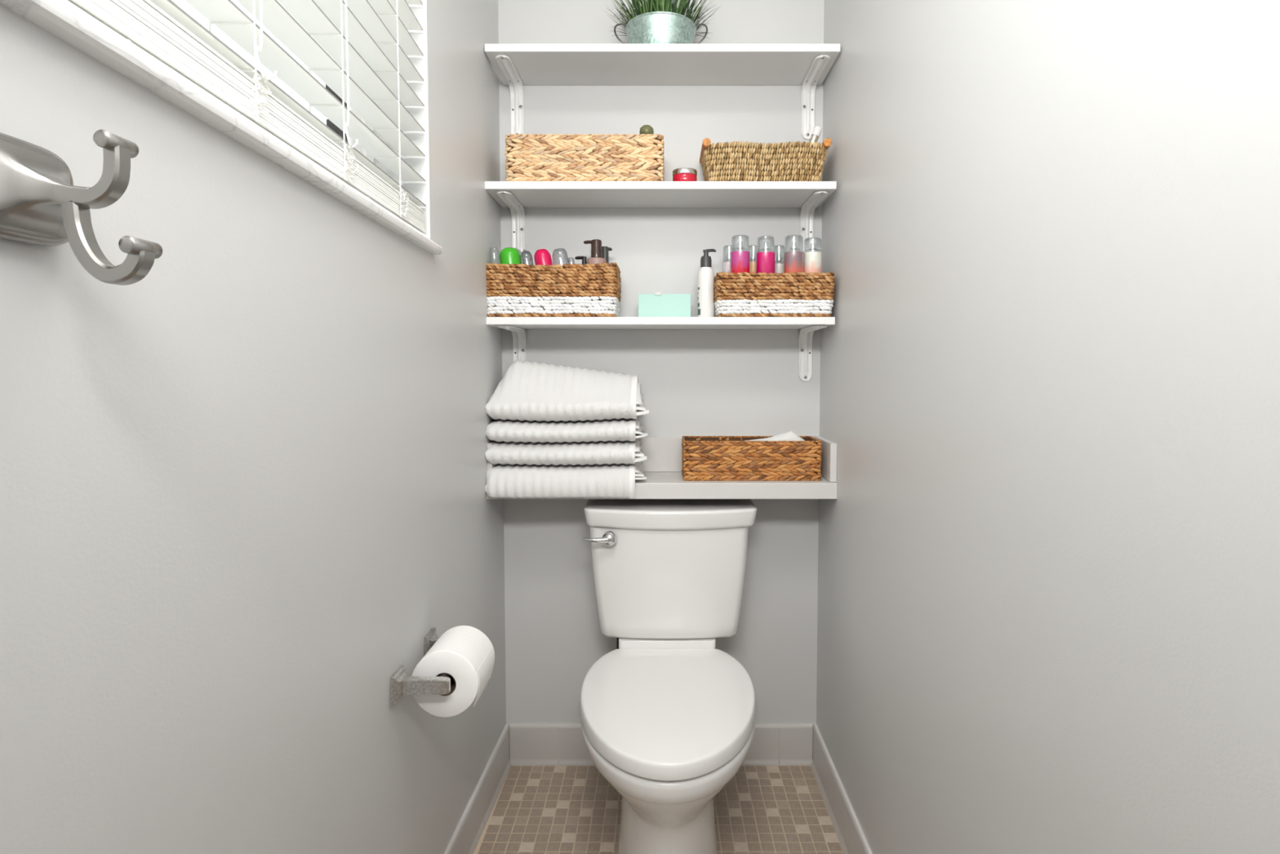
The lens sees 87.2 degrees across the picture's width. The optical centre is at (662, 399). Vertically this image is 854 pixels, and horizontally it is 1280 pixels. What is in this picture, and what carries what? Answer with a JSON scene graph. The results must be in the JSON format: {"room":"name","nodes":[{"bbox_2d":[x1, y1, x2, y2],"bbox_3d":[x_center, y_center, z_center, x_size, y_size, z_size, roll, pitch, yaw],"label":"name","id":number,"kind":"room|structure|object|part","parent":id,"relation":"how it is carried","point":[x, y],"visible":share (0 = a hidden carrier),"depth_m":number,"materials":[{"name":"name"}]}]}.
{"room":"toilet room","nodes":[
{"label":"toilet room","id":0,"kind":"room"},
{"bbox_2d":[0,0,506,853],"bbox_3d":[-0.519,-0.093,0.822,0.340,2.440,2.270,0,3,0],"label":"wall","id":1,"kind":"structure","parent":0,"point":[242,479],"depth_m":0.66,"materials":[{"name":"grey paint"}]},
{"bbox_2d":[0,129,162,285],"bbox_3d":[-0.348,-0.112,0.400,0.084,0.088,0.074,0,3,0],"label":"robe hook","id":2,"kind":"object","parent":1,"relation":"attached to","point":[41,204],"visible":1,"depth_m":0.40,"materials":[{"name":"silver metal"}]},
{"bbox_3d":[-0.384,-0.125,0.400,0.012,0.061,0.074,0,3,0],"label":"plate","id":3,"kind":"part","parent":2,"relation":"part of","materials":[{"name":"silver metal"}]},
{"bbox_3d":[-0.338,-0.132,0.399,0.038,0.035,0.012,0,3,0],"label":"arm","id":4,"kind":"part","parent":2,"relation":"part of","materials":[{"name":"silver metal"}]},
{"bbox_3d":[-0.331,-0.095,0.401,0.049,0.054,0.012,0,3,0],"label":"arm","id":5,"kind":"part","parent":2,"relation":"part of","materials":[{"name":"silver metal"}]},
{"bbox_2d":[0,0,443,254],"bbox_3d":[-0.466,-0.615,0.673,0.169,0.744,1.126,0,3,-3],"label":"window","id":6,"kind":"structure","parent":1,"relation":"in","point":[58,18],"depth_m":0.54,"materials":[{"name":"white wood"}]},
{"bbox_2d":[62,0,427,237],"bbox_3d":[-0.420,-0.622,0.674,0.055,0.726,1.090,0,3,-3],"label":"window blind","id":7,"kind":"object","parent":6,"relation":"attached to","point":[371,41],"visible":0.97,"depth_m":0.82,"materials":[{"name":"white plastic"}]},
{"bbox_3d":[-0.423,-0.601,0.649,0.044,0.653,0.002,0,3,-3],"label":"ladder cord","id":8,"kind":"part","parent":7,"relation":"part of","materials":[{"name":"white fabric"}]},
{"bbox_3d":[-0.396,-0.617,0.659,0.006,0.599,0.044,0,3,-7],"label":"lift cord","id":9,"kind":"part","parent":7,"relation":"part of","materials":[{"name":"white fabric"}]},
{"bbox_3d":[-0.433,-0.611,0.856,0.044,0.653,0.002,0,3,-3],"label":"ladder cord","id":10,"kind":"part","parent":7,"relation":"part of","materials":[{"name":"white fabric"}]},
{"bbox_3d":[-0.407,-0.626,0.865,0.006,0.599,0.044,0,3,-7],"label":"lift cord","id":11,"kind":"part","parent":7,"relation":"part of","materials":[{"name":"white fabric"}]},
{"bbox_3d":[-0.444,-0.621,1.069,0.044,0.653,0.002,0,3,-3],"label":"ladder cord","id":12,"kind":"part","parent":7,"relation":"part of","materials":[{"name":"white fabric"}]},
{"bbox_3d":[-0.534,-0.629,0.918,0.027,0.659,0.524,0,3,-3],"label":"sash","id":13,"kind":"part","parent":6,"relation":"part of","materials":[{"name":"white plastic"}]},
{"bbox_3d":[-0.520,-0.622,0.671,0.040,0.729,1.089,0,3,-3],"label":"frame","id":14,"kind":"part","parent":6,"relation":"part of","materials":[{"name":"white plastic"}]},
{"bbox_2d":[389,627,451,706],"bbox_3d":[-0.405,0.477,1.212,0.095,0.049,0.215,0,3,0],"label":"paper holder","id":15,"kind":"object","parent":1,"relation":"attached to","point":[401,684],"visible":0.59,"depth_m":1.12,"materials":[{"name":"silver metal"}]},
{"bbox_3d":[-0.442,0.481,1.129,0.015,0.049,0.049,0,3,0],"label":"plate","id":16,"kind":"part","parent":15,"relation":"part of","materials":[{"name":"silver metal"}]},
{"bbox_3d":[-0.396,0.481,1.129,0.078,0.027,0.014,0,3,0],"label":"post","id":17,"kind":"part","parent":15,"relation":"part of","materials":[{"name":"silver metal"}]},
{"bbox_3d":[-0.445,0.473,1.295,0.015,0.049,0.049,0,3,0],"label":"plate","id":18,"kind":"part","parent":15,"relation":"part of","materials":[{"name":"silver metal"}]},
{"bbox_2d":[411,625,494,717],"bbox_3d":[-0.375,0.488,1.214,0.118,0.117,0.116,0,3,0],"label":"toilet roll","id":19,"kind":"object","parent":15,"relation":"on","point":[464,653],"visible":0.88,"depth_m":1.16,"materials":[{"name":"white paper"}]},
{"bbox_2d":[444,724,511,853],"bbox_3d":[-0.474,1.055,1.163,0.025,0.114,1.655,0,3,2],"label":"baseboard","id":20,"kind":"structure","parent":1,"relation":"attached to","point":[466,836],"depth_m":1.71,"materials":[{"name":"grey tile"}]},
{"bbox_2d":[473,764,844,853],"bbox_3d":[-0.024,1.153,0.929,1.197,0.061,2.370,0,3,0],"label":"floor","id":21,"kind":"structure","parent":0,"point":[537,809],"depth_m":1.76,"materials":[{"name":"beige tile"}]},
{"bbox_2d":[578,498,757,853],"bbox_3d":[0.021,0.692,1.614,0.458,0.797,0.700,0,3,0],"label":"toilet","id":22,"kind":"object","parent":21,"relation":"on","point":[668,716],"visible":0.98,"depth_m":1.66,"materials":[{"name":"white ceramic"}]},
{"bbox_3d":[-0.172,0.363,1.729,0.065,0.018,0.019,0,3,-9],"label":"lever arm","id":23,"kind":"part","parent":22,"relation":"part of","materials":[{"name":"silver metal"}]},
{"bbox_3d":[-0.138,0.362,1.740,0.039,0.039,0.025,0,3,0],"label":"flush lever","id":24,"kind":"part","parent":22,"relation":"part of","materials":[{"name":"silver metal"}]},
{"bbox_3d":[0.013,0.690,1.525,0.413,0.033,0.522,0,3,0],"label":"seat lid","id":25,"kind":"part","parent":22,"relation":"part of","materials":[{"name":"white plastic"}]},
{"bbox_3d":[0.013,0.902,1.582,0.405,0.380,0.604,0,3,0],"label":"bowl","id":26,"kind":"part","parent":22,"relation":"part of","materials":[{"name":"white ceramic"}]},
{"bbox_3d":[0.018,0.486,1.851,0.425,0.306,0.203,0,3,0],"label":"tank","id":27,"kind":"part","parent":22,"relation":"part of","materials":[{"name":"white ceramic"}]},
{"bbox_3d":[0.021,0.308,1.835,0.458,0.050,0.224,0,3,0],"label":"tank lid","id":28,"kind":"part","parent":22,"relation":"part of","materials":[{"name":"white ceramic"}]},
{"bbox_2d":[497,0,824,725],"bbox_3d":[-0.084,-0.148,1.995,1.077,2.440,0.120,0,3,0],"label":"wall","id":29,"kind":"structure","parent":0,"point":[694,382],"depth_m":1.94,"materials":[{"name":"grey paint"}]},
{"bbox_2d":[495,54,524,136],"bbox_3d":[-0.411,-0.807,1.810,0.039,0.149,0.188,0,3,0],"label":"shelf bracket","id":30,"kind":"object","parent":29,"relation":"attached to","point":[504,63],"visible":0.88,"depth_m":1.89,"materials":[{"name":"white metal"}]},
{"bbox_2d":[496,191,525,260],"bbox_3d":[-0.411,-0.466,1.826,0.039,0.149,0.188,0,3,0],"label":"shelf bracket","id":31,"kind":"object","parent":29,"relation":"attached to","point":[517,214],"visible":0.77,"depth_m":1.91,"materials":[{"name":"white metal"}]},
{"bbox_2d":[497,325,526,362],"bbox_3d":[-0.411,-0.122,1.841,0.039,0.149,0.188,0,3,0],"label":"shelf bracket","id":32,"kind":"object","parent":29,"relation":"attached to","point":[519,340],"visible":0.8,"depth_m":1.93,"materials":[{"name":"white metal"}]},
{"bbox_2d":[484,181,836,208],"bbox_3d":[-0.005,-0.550,1.814,0.898,0.020,0.204,0,3,0],"label":"wall shelf","id":33,"kind":"object","parent":29,"relation":"attached to","point":[531,194],"visible":0.86,"depth_m":1.75,"materials":[{"name":"white paint"}]},
{"bbox_2d":[505,133,664,181],"bbox_3d":[-0.200,-0.621,1.803,0.410,0.122,0.173,0,3,0],"label":"basket","id":34,"kind":"object","parent":33,"relation":"on","point":[532,157],"visible":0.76,"depth_m":1.72,"materials":[{"name":"brown wicker"}]},
{"bbox_3d":[-0.200,-0.562,1.806,0.406,0.005,0.169,0,3,0],"label":"foot cord","id":35,"kind":"part","parent":34,"relation":"part of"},
{"bbox_2d":[639,124,653,136],"bbox_3d":[-0.042,-0.647,1.792,0.048,0.163,0.048,0,3,0],"label":"perfume bottle","id":36,"kind":"object","parent":34,"relation":"in","point":[645,129],"visible":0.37,"depth_m":1.77,"materials":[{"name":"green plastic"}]},
{"bbox_2d":[672,167,697,181],"bbox_3d":[0.059,-0.578,1.765,0.064,0.041,0.064,0,3,0],"label":"candle jar","id":37,"kind":"object","parent":33,"relation":"on","point":[684,174],"visible":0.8,"depth_m":1.74,"materials":[{"name":"red glass"}]},
{"bbox_3d":[0.059,-0.592,1.764,0.064,0.013,0.064,0,3,0],"label":"lid","id":38,"kind":"part","parent":37,"relation":"part of","materials":[{"name":"silver metal"}]},
{"bbox_2d":[699,137,831,181],"bbox_3d":[0.270,-0.616,1.808,0.333,0.120,0.160,0,3,0],"label":"seagrass basket","id":39,"kind":"object","parent":33,"relation":"on","point":[735,161],"visible":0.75,"depth_m":1.75,"materials":[{"name":"brown wicker"}]},
{"bbox_2d":[808,126,822,144],"bbox_3d":[0.390,-0.657,1.797,0.071,0.139,0.022,1,3,13],"label":"tube","id":40,"kind":"object","parent":39,"relation":"in","point":[815,134],"visible":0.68,"depth_m":1.78,"materials":[{"name":"beige plastic"}]},
{"bbox_2d":[486,316,835,328],"bbox_3d":[-0.006,-0.207,1.830,0.900,0.020,0.204,0,3,0],"label":"wall shelf","id":41,"kind":"object","parent":29,"relation":"attached to","point":[524,322],"visible":0.83,"depth_m":1.73,"materials":[{"name":"white paint"}]},
{"bbox_2d":[486,262,621,316],"bbox_3d":[-0.289,-0.285,1.811,0.348,0.143,0.181,0,3,0],"label":"seagrass basket","id":42,"kind":"object","parent":41,"relation":"on","point":[513,290],"visible":0.94,"depth_m":1.73,"materials":[{"name":"brown wicker"}]},
{"bbox_2d":[499,247,520,264],"bbox_3d":[-0.400,-0.312,1.777,0.060,0.175,0.054,0,3,0],"label":"lotion bottle","id":43,"kind":"object","parent":42,"relation":"in","point":[508,255],"visible":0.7,"depth_m":1.75,"materials":[{"name":"green plastic"}]},
{"bbox_2d":[533,248,552,265],"bbox_3d":[-0.306,-0.311,1.778,0.066,0.171,0.045,0,3,0],"label":"lotion bottle","id":44,"kind":"object","parent":42,"relation":"in","point":[542,256],"visible":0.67,"depth_m":1.76,"materials":[{"name":"pink plastic"}]},
{"bbox_2d":[574,256,586,264],"bbox_3d":[-0.210,-0.301,1.795,0.038,0.161,0.032,2,3,34],"label":"pump bottle","id":45,"kind":"object","parent":42,"relation":"in","point":[584,259],"visible":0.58,"depth_m":1.78,"materials":[{"name":"black plastic"}]},
{"bbox_3d":[-0.221,-0.377,1.789,0.026,0.010,0.009,0,3,0],"label":"spout","id":46,"kind":"part","parent":45,"relation":"part of","materials":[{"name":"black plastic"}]},
{"bbox_2d":[583,239,606,264],"bbox_3d":[-0.177,-0.325,1.807,0.053,0.206,0.053,3,4,45],"label":"pump bottle","id":47,"kind":"object","parent":42,"relation":"in","point":[596,244],"visible":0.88,"depth_m":1.79,"materials":[{"name":"brown plastic"}]},
{"bbox_3d":[-0.195,-0.421,1.802,0.035,0.010,0.009,0,3,0],"label":"spout","id":48,"kind":"part","parent":47,"relation":"part of","materials":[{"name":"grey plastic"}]},
{"bbox_2d":[601,246,612,262],"bbox_3d":[-0.155,-0.322,1.849,0.035,0.196,0.030,0,3,0],"label":"pump bottle","id":49,"kind":"object","parent":42,"relation":"in","point":[605,250],"visible":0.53,"depth_m":1.84,"materials":[{"name":"black plastic"}]},
{"bbox_2d":[638,292,690,316],"bbox_3d":[0.006,-0.254,1.838,0.142,0.073,0.064,0,3,0],"label":"gift box","id":50,"kind":"object","parent":41,"relation":"on","point":[656,304],"visible":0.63,"depth_m":1.81,"materials":[{"name":"teal cardboard"}]},
{"bbox_2d":[697,248,715,316],"bbox_3d":[0.117,-0.310,1.807,0.045,0.188,0.045,3,4,45],"label":"lotion bottle","id":51,"kind":"object","parent":41,"relation":"on","point":[705,273],"visible":0.95,"depth_m":1.79,"materials":[{"name":"white plastic"}]},
{"bbox_2d":[697,287,700,315],"bbox_3d":[0.098,-0.263,1.798,0.002,0.074,0.012,-2,3,-31],"label":"print","id":52,"kind":"object","parent":51,"relation":"attached to","point":[699,288],"depth_m":1.80,"materials":[{"name":"grey"}]},
{"bbox_3d":[0.131,-0.399,1.802,0.028,0.010,0.008,0,3,6],"label":"spout","id":53,"kind":"part","parent":51,"relation":"part of","materials":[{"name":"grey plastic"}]},
{"bbox_2d":[714,271,835,316],"bbox_3d":[0.292,-0.273,1.812,0.310,0.118,0.181,0,3,0],"label":"seagrass basket","id":54,"kind":"object","parent":41,"relation":"on","point":[742,294],"visible":0.89,"depth_m":1.73,"materials":[{"name":"brown wicker"}]},
{"bbox_2d":[722,247,730,272],"bbox_3d":[0.183,-0.321,1.842,0.038,0.196,0.038,0,3,0],"label":"body mist","id":55,"kind":"object","parent":54,"relation":"in","point":[726,265],"visible":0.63,"depth_m":1.82,"materials":[{"name":"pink plastic"}]},
{"bbox_2d":[722,262,730,272],"bbox_3d":[0.183,-0.298,1.843,0.038,0.150,0.038,0,3,0],"label":"bottle","id":56,"kind":"object","parent":55,"relation":"on","point":[726,265],"depth_m":1.82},
{"bbox_2d":[730,236,749,274],"bbox_3d":[0.206,-0.326,1.782,0.051,0.211,0.051,0,3,0],"label":"body mist","id":57,"kind":"object","parent":54,"relation":"in","point":[740,260],"visible":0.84,"depth_m":1.76,"materials":[{"name":"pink plastic"}]},
{"bbox_2d":[730,250,749,274],"bbox_3d":[0.206,-0.304,1.783,0.051,0.168,0.051,0,3,0],"label":"bottle","id":58,"kind":"object","parent":57,"relation":"on","point":[740,260],"depth_m":1.76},
{"bbox_2d":[749,251,755,275],"bbox_3d":[0.249,-0.321,1.842,0.039,0.196,0.039,0,3,0],"label":"body mist","id":59,"kind":"object","parent":54,"relation":"in","point":[752,264],"visible":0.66,"depth_m":1.82,"materials":[{"name":"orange plastic"}]},
{"bbox_2d":[749,262,755,275],"bbox_3d":[0.249,-0.298,1.843,0.039,0.150,0.039,0,3,0],"label":"bottle","id":60,"kind":"object","parent":59,"relation":"on","point":[752,264],"depth_m":1.82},
{"bbox_2d":[755,235,775,273],"bbox_3d":[0.273,-0.326,1.782,0.050,0.212,0.050,0,3,0],"label":"body mist","id":61,"kind":"object","parent":54,"relation":"in","point":[765,260],"visible":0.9,"depth_m":1.76,"materials":[{"name":"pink plastic"}]},
{"bbox_2d":[755,251,775,273],"bbox_3d":[0.273,-0.303,1.783,0.050,0.166,0.050,0,3,0],"label":"bottle","id":62,"kind":"object","parent":61,"relation":"on","point":[765,260],"depth_m":1.76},
{"bbox_2d":[774,252,783,273],"bbox_3d":[0.319,-0.321,1.842,0.038,0.196,0.038,0,3,0],"label":"body mist","id":63,"kind":"object","parent":54,"relation":"in","point":[779,267],"visible":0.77,"depth_m":1.82,"materials":[{"name":"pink plastic"}]},
{"bbox_2d":[774,263,783,273],"bbox_3d":[0.319,-0.296,1.843,0.038,0.146,0.038,0,3,0],"label":"bottle","id":64,"kind":"object","parent":63,"relation":"on","point":[779,267],"depth_m":1.82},
{"bbox_2d":[783,241,804,273],"bbox_3d":[0.348,-0.326,1.782,0.052,0.211,0.052,0,3,0],"label":"body mist","id":65,"kind":"object","parent":54,"relation":"in","point":[793,261],"visible":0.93,"depth_m":1.76,"materials":[{"name":"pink plastic"}]},
{"bbox_2d":[783,251,804,273],"bbox_3d":[0.348,-0.304,1.783,0.052,0.167,0.052,0,3,0],"label":"bottle","id":66,"kind":"object","parent":65,"relation":"on","point":[793,261],"depth_m":1.76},
{"bbox_2d":[803,243,822,275],"bbox_3d":[0.400,-0.324,1.792,0.049,0.207,0.049,0,3,0],"label":"body mist","id":67,"kind":"object","parent":54,"relation":"in","point":[812,260],"visible":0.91,"depth_m":1.77,"materials":[{"name":"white plastic"}]},
{"bbox_2d":[509,724,813,764],"bbox_3d":[-0.004,1.017,1.980,0.892,0.114,0.019,0,3,0],"label":"baseboard","id":68,"kind":"structure","parent":29,"relation":"attached to","point":[529,744],"depth_m":1.98,"materials":[{"name":"grey tile"}]},
{"bbox_2d":[486,435,837,498],"bbox_3d":[-0.004,0.182,1.846,0.917,0.144,0.207,0,3,0],"label":"shelf","id":69,"kind":"object","parent":29,"relation":"attached to","point":[662,467],"visible":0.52,"depth_m":1.75,"materials":[{"name":"white paint"}]},
{"bbox_3d":[-0.453,0.161,1.850,0.018,0.101,0.198,0,3,0],"label":"rail","id":70,"kind":"part","parent":69,"relation":"part of","materials":[{"name":"white paint"}]},
{"bbox_2d":[484,461,646,498],"bbox_3d":[-0.252,0.211,1.819,0.422,0.082,0.207,0,3,0],"label":"folded towel","id":71,"kind":"object","parent":69,"relation":"on","point":[506,481],"visible":0.81,"depth_m":1.73,"materials":[{"name":"white fabric"}]},
{"bbox_2d":[484,438,646,465],"bbox_3d":[-0.253,0.142,1.818,0.424,0.063,0.206,0,3,0],"label":"folded towel","id":72,"kind":"object","parent":71,"relation":"on","point":[601,452],"visible":0.91,"depth_m":1.73,"materials":[{"name":"white fabric"}]},
{"bbox_2d":[485,417,647,442],"bbox_3d":[-0.251,0.083,1.817,0.426,0.062,0.203,0,3,0],"label":"folded towel","id":73,"kind":"object","parent":72,"relation":"on","point":[623,429],"visible":0.93,"depth_m":1.73,"materials":[{"name":"white fabric"}]},
{"bbox_2d":[485,359,648,422],"bbox_3d":[-0.249,-0.024,1.810,0.428,0.166,0.196,0,3,0],"label":"folded towel","id":74,"kind":"object","parent":73,"relation":"on","point":[529,391],"visible":1,"depth_m":1.75,"materials":[{"name":"white fabric"}]},
{"bbox_3d":[-0.003,0.158,1.939,0.880,0.100,0.019,0,3,0],"label":"rail","id":75,"kind":"part","parent":69,"relation":"part of","materials":[{"name":"white paint"}]},
{"bbox_2d":[681,435,822,480],"bbox_3d":[0.239,0.160,1.842,0.370,0.106,0.138,0,3,0],"label":"basket","id":76,"kind":"object","parent":69,"relation":"on","point":[704,458],"visible":0.98,"depth_m":1.78,"materials":[{"name":"brown wicker"}]},
{"bbox_3d":[0.238,0.210,1.844,0.366,0.005,0.134,0,3,0],"label":"foot cord","id":77,"kind":"part","parent":76,"relation":"part of","materials":[{"name":"brown fabric"}]},
{"bbox_3d":[0.239,0.166,1.842,0.327,0.082,0.105,0,3,0],"label":"pack","id":78,"kind":"object","parent":76,"relation":"in","visible":0},
{"bbox_2d":[746,431,804,440],"bbox_3d":[0.306,0.106,1.834,0.168,0.038,0.085,0,3,0],"label":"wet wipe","id":79,"kind":"object","parent":78,"relation":"on","point":[788,436],"visible":0.41,"depth_m":1.81,"materials":[{"name":"white paper"}]},
{"bbox_3d":[0.446,0.161,1.850,0.017,0.101,0.198,0,3,0],"label":"rail","id":80,"kind":"part","parent":69,"relation":"part of","materials":[{"name":"white paint"}]},
{"bbox_2d":[484,44,839,85],"bbox_3d":[0.000,-0.892,1.798,0.898,0.020,0.204,0,3,0],"label":"wall shelf","id":81,"kind":"object","parent":29,"relation":"attached to","point":[535,64],"visible":1,"depth_m":1.75,"materials":[{"name":"white paint"}]},
{"bbox_2d":[605,0,717,44],"bbox_3d":[-0.005,-0.992,1.779,0.297,0.182,0.303,-2,3,-35],"label":"potted plant","id":82,"kind":"object","parent":81,"relation":"on","point":[655,21],"visible":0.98,"depth_m":1.71,"materials":[{"name":"metal"}]},
{"bbox_3d":[-0.108,-0.966,1.777,0.040,0.036,0.051,0,3,0],"label":"handle","id":83,"kind":"part","parent":82,"relation":"part of","materials":[{"name":"grey metal"}]},
{"bbox_3d":[0.100,-0.966,1.777,0.040,0.036,0.051,0,3,0],"label":"handle","id":84,"kind":"part","parent":82,"relation":"part of","materials":[{"name":"grey metal"}]},
{"bbox_2d":[798,325,826,381],"bbox_3d":[0.412,-0.122,1.841,0.039,0.149,0.188,0,3,0],"label":"shelf bracket","id":85,"kind":"object","parent":29,"relation":"attached to","point":[806,335],"visible":1,"depth_m":1.93,"materials":[{"name":"white metal"}]},
{"bbox_2d":[800,191,828,253],"bbox_3d":[0.412,-0.466,1.826,0.039,0.149,0.188,0,3,0],"label":"shelf bracket","id":86,"kind":"object","parent":29,"relation":"attached to","point":[806,216],"visible":0.79,"depth_m":1.91,"materials":[{"name":"white metal"}]},
{"bbox_2d":[800,54,830,139],"bbox_3d":[0.412,-0.807,1.810,0.039,0.149,0.188,0,3,0],"label":"shelf bracket","id":87,"kind":"object","parent":29,"relation":"attached to","point":[820,63],"visible":0.95,"depth_m":1.89,"materials":[{"name":"white metal"}]},
{"bbox_2d":[816,0,1279,853],"bbox_3d":[0.515,-0.096,0.872,0.120,2.440,2.370,0,3,0],"label":"wall","id":88,"kind":"structure","parent":0,"point":[1048,611],"depth_m":0.79,"materials":[{"name":"grey paint"}]},
{"bbox_2d":[810,724,872,853],"bbox_3d":[0.446,1.053,1.205,0.019,0.114,1.570,0,3,0],"label":"baseboard","id":89,"kind":"structure","parent":88,"relation":"attached to","point":[851,837],"depth_m":1.71,"materials":[{"name":"grey tile"}]}
]}

